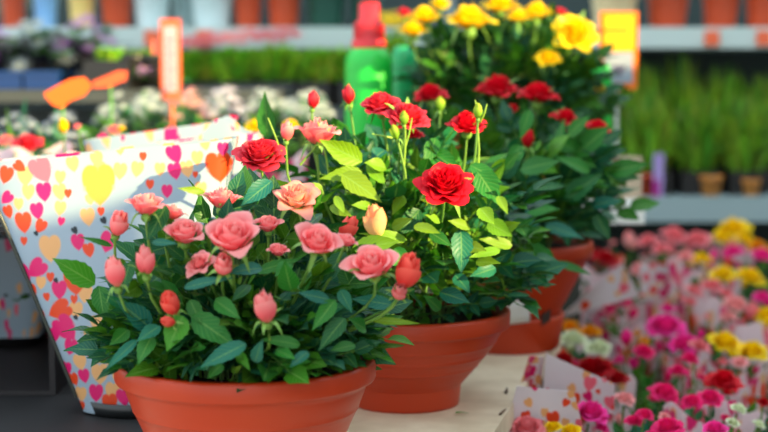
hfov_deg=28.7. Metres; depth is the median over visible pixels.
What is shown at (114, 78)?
plant tag
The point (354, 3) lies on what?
plant pot
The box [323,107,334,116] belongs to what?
flower
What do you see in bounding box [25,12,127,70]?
flowering shrub
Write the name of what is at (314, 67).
heather
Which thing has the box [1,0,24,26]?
plant pot
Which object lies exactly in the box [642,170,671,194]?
nursery pot
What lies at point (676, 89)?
heather
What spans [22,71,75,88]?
tray
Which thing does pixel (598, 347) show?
rose
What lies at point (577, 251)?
flower pot
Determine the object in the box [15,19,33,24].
flower
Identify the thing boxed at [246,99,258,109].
flower
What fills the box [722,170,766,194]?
nursery pot
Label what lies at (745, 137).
heather
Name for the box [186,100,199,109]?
flower
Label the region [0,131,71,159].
rose
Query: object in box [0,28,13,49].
flower
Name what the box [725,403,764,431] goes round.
rose
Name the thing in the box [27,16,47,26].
flower
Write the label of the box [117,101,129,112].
flower
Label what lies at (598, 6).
plant pot
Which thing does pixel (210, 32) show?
flower
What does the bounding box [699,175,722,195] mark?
plant pot
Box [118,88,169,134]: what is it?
chrysanthemum
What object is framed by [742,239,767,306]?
rose
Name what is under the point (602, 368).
rose
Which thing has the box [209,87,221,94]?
flower
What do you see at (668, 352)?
rose
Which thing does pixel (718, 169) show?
nursery pot
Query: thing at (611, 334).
rose
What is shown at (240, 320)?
rose
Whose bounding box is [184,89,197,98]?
flower
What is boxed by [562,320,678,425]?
rose
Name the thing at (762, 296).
rose
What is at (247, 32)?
flower
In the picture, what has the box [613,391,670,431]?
rose
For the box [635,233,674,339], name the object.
rose
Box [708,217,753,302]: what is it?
rose
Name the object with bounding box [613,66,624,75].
print
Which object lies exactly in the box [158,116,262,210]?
rose
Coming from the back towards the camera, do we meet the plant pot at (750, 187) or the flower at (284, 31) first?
the plant pot at (750, 187)
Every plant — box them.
[0,99,42,149]
[34,107,86,151]
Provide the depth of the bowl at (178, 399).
1.51 m
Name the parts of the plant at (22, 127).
flower, flower, flower, flower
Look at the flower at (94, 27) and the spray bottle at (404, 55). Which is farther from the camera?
the flower at (94, 27)
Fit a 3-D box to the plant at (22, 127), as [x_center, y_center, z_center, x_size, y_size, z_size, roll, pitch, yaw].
[-0.727,-0.040,3.004,0.150,0.394,0.150,-4,7,-36]
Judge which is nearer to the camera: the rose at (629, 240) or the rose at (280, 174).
the rose at (280, 174)
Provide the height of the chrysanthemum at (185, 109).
0.229 m
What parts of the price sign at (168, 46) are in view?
frame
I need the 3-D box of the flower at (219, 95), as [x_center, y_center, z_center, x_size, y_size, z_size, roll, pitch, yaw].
[-0.376,-0.270,3.412,0.048,0.005,0.047,22,51,25]
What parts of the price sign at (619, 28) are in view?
frame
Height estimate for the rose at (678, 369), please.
0.288 m
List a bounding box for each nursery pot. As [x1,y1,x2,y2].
[0,294,40,346]
[13,37,51,70]
[62,37,98,70]
[83,60,131,88]
[215,82,255,106]
[256,82,296,106]
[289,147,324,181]
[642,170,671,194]
[667,167,687,191]
[675,170,717,194]
[708,167,740,191]
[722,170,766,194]
[752,167,767,191]
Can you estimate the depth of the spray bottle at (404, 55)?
3.04 m
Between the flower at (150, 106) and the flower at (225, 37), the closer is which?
the flower at (150, 106)
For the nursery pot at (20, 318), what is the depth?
2.34 m
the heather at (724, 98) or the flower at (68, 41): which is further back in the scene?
the heather at (724, 98)
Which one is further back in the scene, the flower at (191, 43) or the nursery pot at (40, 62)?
the flower at (191, 43)
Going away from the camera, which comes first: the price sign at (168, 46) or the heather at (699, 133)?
the price sign at (168, 46)
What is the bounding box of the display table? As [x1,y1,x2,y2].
[347,337,560,431]
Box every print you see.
[167,38,172,85]
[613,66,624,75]
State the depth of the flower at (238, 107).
3.41 m
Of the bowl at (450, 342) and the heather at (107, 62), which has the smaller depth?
the bowl at (450, 342)
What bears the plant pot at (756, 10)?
on the shelf rack
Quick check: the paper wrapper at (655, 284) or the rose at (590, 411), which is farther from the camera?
the paper wrapper at (655, 284)
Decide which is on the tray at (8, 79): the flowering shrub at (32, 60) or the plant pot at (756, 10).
the flowering shrub at (32, 60)
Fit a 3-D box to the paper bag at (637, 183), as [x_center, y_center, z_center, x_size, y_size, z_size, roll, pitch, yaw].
[0.479,-0.077,2.956,0.046,0.080,0.040,-2,6,-17]
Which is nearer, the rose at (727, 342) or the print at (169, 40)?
the rose at (727, 342)
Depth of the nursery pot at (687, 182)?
4.56 m
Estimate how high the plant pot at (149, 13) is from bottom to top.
0.162 m
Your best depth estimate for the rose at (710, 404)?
2.22 m
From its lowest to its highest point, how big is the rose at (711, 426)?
0.294 m
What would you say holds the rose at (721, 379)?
on the bench
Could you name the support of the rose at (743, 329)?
on the bench
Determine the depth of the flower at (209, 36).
4.29 m
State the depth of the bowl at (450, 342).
1.94 m
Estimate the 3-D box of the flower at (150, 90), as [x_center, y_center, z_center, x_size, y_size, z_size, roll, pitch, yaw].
[-0.535,-0.282,3.420,0.043,0.005,0.042,-3,42,-5]
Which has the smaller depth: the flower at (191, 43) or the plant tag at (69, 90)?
the plant tag at (69, 90)
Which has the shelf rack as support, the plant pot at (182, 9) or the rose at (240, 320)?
the plant pot at (182, 9)
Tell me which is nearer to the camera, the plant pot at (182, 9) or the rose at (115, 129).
the rose at (115, 129)
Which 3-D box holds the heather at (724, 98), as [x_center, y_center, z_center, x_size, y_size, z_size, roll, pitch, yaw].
[1.065,-0.286,4.715,0.210,0.414,0.209,0,5,0]
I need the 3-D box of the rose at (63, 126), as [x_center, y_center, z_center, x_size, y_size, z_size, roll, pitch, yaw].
[-0.496,0.025,2.453,0.194,0.370,0.253,4,7,38]
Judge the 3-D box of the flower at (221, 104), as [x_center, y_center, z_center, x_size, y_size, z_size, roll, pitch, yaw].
[-0.368,-0.251,3.398,0.046,0.005,0.045,6,49,7]
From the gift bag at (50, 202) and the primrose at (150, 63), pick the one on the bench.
the primrose at (150, 63)
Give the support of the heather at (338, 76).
on the shelf rack
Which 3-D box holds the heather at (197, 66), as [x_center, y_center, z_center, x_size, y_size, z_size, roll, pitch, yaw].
[-0.540,-0.422,4.311,0.198,0.212,0.178,0,5,0]
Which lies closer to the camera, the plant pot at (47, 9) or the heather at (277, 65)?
the heather at (277, 65)
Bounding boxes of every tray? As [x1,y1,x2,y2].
[0,71,23,88]
[0,383,142,431]
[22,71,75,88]
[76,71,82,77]
[89,402,135,418]
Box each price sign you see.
[152,19,181,126]
[599,12,637,155]
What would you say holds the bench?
on the floor
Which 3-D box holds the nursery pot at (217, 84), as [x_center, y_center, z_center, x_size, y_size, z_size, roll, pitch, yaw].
[-0.426,-0.352,4.326,0.110,0.070,0.110,0,5,0]
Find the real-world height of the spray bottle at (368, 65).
0.581 m
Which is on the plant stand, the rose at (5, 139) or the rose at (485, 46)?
the rose at (485, 46)
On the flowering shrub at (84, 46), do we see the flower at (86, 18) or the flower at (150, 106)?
the flower at (86, 18)
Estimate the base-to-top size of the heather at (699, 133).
0.320 m
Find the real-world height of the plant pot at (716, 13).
0.162 m
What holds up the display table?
on the floor
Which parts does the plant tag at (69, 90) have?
plate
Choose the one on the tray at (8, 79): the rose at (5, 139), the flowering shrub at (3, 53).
the flowering shrub at (3, 53)
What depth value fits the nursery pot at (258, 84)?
4.27 m
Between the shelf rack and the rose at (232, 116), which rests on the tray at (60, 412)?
the rose at (232, 116)
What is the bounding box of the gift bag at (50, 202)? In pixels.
[0,136,238,418]
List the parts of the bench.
leg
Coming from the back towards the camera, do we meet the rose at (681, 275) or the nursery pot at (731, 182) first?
the nursery pot at (731, 182)
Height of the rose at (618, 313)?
0.317 m
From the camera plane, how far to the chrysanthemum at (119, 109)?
3.42 m
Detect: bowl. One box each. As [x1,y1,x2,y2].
[114,356,376,431]
[359,293,510,413]
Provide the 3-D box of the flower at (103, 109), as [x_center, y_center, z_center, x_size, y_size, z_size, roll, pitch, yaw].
[-0.637,-0.241,3.404,0.047,0.005,0.047,-36,50,-20]
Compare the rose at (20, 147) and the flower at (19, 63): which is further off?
the flower at (19, 63)
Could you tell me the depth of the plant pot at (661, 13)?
4.57 m
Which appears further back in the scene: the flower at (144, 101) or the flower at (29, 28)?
the flower at (29, 28)
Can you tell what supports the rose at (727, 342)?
on the bench
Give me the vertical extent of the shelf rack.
2.200 m
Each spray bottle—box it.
[345,2,392,283]
[391,46,416,286]
[587,64,611,173]
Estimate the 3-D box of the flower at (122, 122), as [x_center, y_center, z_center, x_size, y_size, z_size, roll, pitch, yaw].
[-0.594,-0.208,3.394,0.043,0.005,0.042,-11,52,-13]
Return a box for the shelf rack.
[0,0,767,301]
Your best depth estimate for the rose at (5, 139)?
2.77 m
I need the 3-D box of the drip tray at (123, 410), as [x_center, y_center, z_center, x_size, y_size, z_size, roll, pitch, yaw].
[-0.322,0.240,1.962,0.148,0.018,0.148,0,5,0]
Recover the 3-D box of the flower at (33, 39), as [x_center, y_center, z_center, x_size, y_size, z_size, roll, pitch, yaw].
[-0.864,-0.433,3.754,0.081,0.079,0.009,-24,-28,-25]
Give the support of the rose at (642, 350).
on the bench
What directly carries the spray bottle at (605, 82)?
on the plant stand
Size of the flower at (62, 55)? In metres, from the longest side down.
0.100 x 0.098 x 0.011 m
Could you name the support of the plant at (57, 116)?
on the display table
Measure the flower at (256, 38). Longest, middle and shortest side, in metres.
0.065 x 0.064 x 0.007 m
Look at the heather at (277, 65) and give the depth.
4.28 m
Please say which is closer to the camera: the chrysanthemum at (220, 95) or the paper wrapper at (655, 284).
the paper wrapper at (655, 284)
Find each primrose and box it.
[119,54,143,88]
[135,54,190,88]
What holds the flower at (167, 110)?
on the chrysanthemum at (163, 109)
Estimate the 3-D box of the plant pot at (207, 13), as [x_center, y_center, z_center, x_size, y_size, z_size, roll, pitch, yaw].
[-0.530,-0.660,4.618,0.148,0.162,0.148,0,5,0]
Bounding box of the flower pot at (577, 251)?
[450,232,593,319]
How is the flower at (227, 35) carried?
on the heather at (233, 64)
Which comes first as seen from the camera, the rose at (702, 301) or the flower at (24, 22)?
the rose at (702, 301)
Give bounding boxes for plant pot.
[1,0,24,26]
[33,0,56,26]
[69,0,93,26]
[101,0,131,26]
[134,0,168,26]
[172,0,193,26]
[192,0,231,26]
[234,0,260,26]
[268,0,299,26]
[306,0,345,26]
[351,0,380,26]
[592,0,636,26]
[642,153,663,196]
[646,0,688,26]
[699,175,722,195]
[702,0,738,26]
[741,179,760,195]
[745,0,767,26]
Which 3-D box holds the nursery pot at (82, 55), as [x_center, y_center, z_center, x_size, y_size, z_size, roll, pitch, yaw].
[-0.784,-0.418,3.878,0.100,0.085,0.100,0,5,0]
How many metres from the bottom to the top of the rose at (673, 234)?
0.379 m
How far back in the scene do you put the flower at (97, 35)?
3.84 m
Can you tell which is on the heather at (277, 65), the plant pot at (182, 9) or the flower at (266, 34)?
the flower at (266, 34)
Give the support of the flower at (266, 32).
on the heather at (277, 65)
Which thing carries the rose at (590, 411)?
on the bench
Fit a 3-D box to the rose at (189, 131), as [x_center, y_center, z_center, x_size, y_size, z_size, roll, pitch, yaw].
[-0.343,0.033,2.318,0.219,0.364,0.145,-3,6,-26]
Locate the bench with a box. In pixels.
[0,87,297,124]
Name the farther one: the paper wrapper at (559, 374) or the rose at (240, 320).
the paper wrapper at (559, 374)
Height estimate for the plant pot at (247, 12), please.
0.162 m
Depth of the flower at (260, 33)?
4.31 m
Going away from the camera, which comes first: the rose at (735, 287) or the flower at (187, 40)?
the rose at (735, 287)
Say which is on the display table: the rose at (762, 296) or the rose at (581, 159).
the rose at (581, 159)
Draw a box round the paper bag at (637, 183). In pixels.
[612,156,641,197]
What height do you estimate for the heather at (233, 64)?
0.225 m
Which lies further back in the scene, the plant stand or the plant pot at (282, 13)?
the plant pot at (282, 13)
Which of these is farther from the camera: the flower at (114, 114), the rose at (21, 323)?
the flower at (114, 114)
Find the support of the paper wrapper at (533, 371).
on the display table
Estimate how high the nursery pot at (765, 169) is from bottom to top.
0.070 m
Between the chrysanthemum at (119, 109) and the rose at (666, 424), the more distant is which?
the chrysanthemum at (119, 109)
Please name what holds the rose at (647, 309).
on the bench
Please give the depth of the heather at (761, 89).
4.67 m
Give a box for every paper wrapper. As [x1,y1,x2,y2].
[509,386,583,431]
[521,356,543,387]
[543,353,613,413]
[564,264,639,316]
[640,262,671,299]
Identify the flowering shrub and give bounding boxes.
[0,16,77,70]
[0,25,22,70]
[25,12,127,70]
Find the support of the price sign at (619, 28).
on the plant stand
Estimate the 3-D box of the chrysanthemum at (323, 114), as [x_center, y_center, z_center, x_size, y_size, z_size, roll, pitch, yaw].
[-0.173,-0.183,3.442,0.194,0.225,0.162,-5,7,-40]
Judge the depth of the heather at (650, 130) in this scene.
4.56 m
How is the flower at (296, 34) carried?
on the heather at (277, 65)
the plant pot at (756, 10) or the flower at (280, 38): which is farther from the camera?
the plant pot at (756, 10)
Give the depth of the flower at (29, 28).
3.78 m
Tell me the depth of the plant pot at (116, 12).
4.58 m
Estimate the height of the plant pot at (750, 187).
0.050 m
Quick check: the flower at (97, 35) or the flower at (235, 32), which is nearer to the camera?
the flower at (97, 35)
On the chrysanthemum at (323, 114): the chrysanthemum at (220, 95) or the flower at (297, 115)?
the flower at (297, 115)
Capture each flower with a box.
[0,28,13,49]
[5,31,24,47]
[10,53,32,70]
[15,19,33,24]
[16,21,43,37]
[25,33,53,51]
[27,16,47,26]
[34,25,61,43]
[49,44,77,64]
[50,32,72,50]
[65,15,87,28]
[75,12,98,24]
[77,40,95,53]
[85,23,104,30]
[90,29,104,43]
[96,105,109,114]
[106,35,118,46]
[106,111,120,119]
[115,118,127,126]
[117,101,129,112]
[135,66,151,73]
[135,98,150,107]
[143,102,157,114]
[144,88,158,95]
[155,102,169,112]
[181,37,192,44]
[184,41,198,47]
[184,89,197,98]
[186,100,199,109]
[202,29,220,36]
[202,34,216,39]
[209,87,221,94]
[209,92,225,100]
[210,108,219,117]
[215,99,226,111]
[219,32,236,39]
[220,36,238,42]
[228,30,244,35]
[233,104,243,111]
[236,33,251,40]
[240,29,252,38]
[243,26,261,35]
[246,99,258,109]
[252,33,266,41]
[261,30,273,38]
[265,33,278,42]
[274,35,287,41]
[276,29,289,37]
[290,31,304,38]
[290,107,304,118]
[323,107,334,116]
[381,14,396,22]
[386,19,402,28]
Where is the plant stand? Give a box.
[510,198,644,349]
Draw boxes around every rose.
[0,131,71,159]
[0,134,13,147]
[0,232,46,346]
[43,119,82,335]
[52,165,422,431]
[84,119,235,151]
[97,125,125,137]
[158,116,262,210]
[230,115,261,178]
[231,84,568,413]
[244,119,307,182]
[382,74,659,354]
[393,0,632,177]
[510,415,581,431]
[556,352,636,431]
[559,329,611,363]
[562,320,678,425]
[577,400,609,431]
[580,248,625,328]
[582,288,629,339]
[582,299,653,402]
[606,229,639,288]
[613,328,681,431]
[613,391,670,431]
[628,382,678,431]
[629,261,672,408]
[630,408,685,431]
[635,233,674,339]
[644,303,716,408]
[648,352,704,423]
[659,226,711,265]
[663,389,737,431]
[667,249,713,338]
[675,278,733,358]
[678,338,750,404]
[687,296,748,364]
[693,368,755,421]
[702,420,728,431]
[706,244,744,319]
[706,330,767,415]
[707,265,766,320]
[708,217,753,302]
[711,306,767,409]
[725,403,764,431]
[737,397,767,431]
[741,248,767,307]
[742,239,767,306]
[745,299,759,322]
[751,290,767,308]
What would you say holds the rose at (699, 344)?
on the bench
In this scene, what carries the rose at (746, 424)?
on the bench
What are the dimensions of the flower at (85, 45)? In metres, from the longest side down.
0.064 x 0.064 x 0.007 m
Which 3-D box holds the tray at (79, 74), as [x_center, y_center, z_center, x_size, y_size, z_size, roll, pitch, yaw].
[-0.706,-0.339,3.735,0.100,0.045,0.100,0,5,0]
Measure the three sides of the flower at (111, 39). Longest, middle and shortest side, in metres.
0.075 x 0.074 x 0.008 m
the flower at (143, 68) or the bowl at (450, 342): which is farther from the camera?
the flower at (143, 68)
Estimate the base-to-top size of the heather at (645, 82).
0.424 m
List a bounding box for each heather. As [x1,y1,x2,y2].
[83,47,131,88]
[126,49,151,53]
[181,34,227,106]
[202,28,262,106]
[243,26,304,106]
[294,45,339,106]
[328,45,351,106]
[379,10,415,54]
[611,56,664,155]
[624,88,678,194]
[651,53,709,191]
[673,92,724,194]
[699,62,754,191]
[718,89,767,194]
[744,73,767,191]
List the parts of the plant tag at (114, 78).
plate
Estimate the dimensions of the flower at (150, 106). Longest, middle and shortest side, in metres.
0.047 x 0.046 x 0.005 m
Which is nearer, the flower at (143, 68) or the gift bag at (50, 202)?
the gift bag at (50, 202)
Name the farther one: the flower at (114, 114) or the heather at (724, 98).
the heather at (724, 98)
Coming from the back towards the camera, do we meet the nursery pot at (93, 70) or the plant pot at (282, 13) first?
the plant pot at (282, 13)
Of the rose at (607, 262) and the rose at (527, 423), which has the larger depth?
the rose at (607, 262)
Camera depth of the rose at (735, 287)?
3.58 m
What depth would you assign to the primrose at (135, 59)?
3.69 m
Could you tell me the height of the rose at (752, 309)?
0.312 m
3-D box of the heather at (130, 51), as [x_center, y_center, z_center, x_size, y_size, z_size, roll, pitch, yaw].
[-0.613,-0.387,3.931,0.123,0.102,0.124,0,5,0]
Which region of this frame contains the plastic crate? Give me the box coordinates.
[0,222,67,394]
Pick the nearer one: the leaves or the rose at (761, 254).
the leaves
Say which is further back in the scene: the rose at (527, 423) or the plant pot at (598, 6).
the plant pot at (598, 6)
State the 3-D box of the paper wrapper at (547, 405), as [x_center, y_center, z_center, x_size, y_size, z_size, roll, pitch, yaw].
[0.218,0.264,2.042,0.111,0.073,0.025,-1,6,-7]
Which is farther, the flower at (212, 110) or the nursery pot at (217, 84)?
the nursery pot at (217, 84)
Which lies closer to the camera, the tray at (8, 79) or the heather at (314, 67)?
the tray at (8, 79)
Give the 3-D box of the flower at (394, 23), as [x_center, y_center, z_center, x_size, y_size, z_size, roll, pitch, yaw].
[0.028,-0.546,4.254,0.065,0.007,0.064,4,37,6]
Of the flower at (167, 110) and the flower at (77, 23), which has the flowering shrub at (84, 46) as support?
the flower at (77, 23)
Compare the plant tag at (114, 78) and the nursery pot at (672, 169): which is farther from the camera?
the nursery pot at (672, 169)
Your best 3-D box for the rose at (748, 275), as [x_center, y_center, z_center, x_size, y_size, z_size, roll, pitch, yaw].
[0.791,0.273,3.377,0.172,0.330,0.204,0,5,0]
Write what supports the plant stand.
on the floor
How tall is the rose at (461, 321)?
0.430 m
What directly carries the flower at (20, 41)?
on the flowering shrub at (32, 60)
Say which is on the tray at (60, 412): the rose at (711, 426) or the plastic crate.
the plastic crate
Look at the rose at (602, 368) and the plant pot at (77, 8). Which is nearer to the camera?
the rose at (602, 368)
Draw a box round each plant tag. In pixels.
[44,77,91,141]
[92,71,126,135]
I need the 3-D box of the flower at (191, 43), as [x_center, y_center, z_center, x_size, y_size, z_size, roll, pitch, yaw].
[-0.544,-0.484,4.244,0.065,0.007,0.064,4,37,6]
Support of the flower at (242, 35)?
on the heather at (233, 64)
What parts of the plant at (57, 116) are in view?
flower, flower, flower, flower, flower, flower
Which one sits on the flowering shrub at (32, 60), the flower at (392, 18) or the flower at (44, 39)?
the flower at (44, 39)
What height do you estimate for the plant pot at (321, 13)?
0.162 m
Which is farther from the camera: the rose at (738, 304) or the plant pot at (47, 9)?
the plant pot at (47, 9)
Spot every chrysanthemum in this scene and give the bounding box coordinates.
[75,90,147,151]
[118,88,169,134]
[151,86,216,126]
[191,84,254,128]
[237,87,299,163]
[274,87,337,181]
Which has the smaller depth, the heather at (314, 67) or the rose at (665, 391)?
the rose at (665, 391)
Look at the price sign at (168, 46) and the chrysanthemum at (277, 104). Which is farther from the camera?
the chrysanthemum at (277, 104)
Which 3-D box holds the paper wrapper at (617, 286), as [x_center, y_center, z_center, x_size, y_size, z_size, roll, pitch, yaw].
[0.415,0.143,2.884,0.155,0.105,0.026,-1,6,-9]

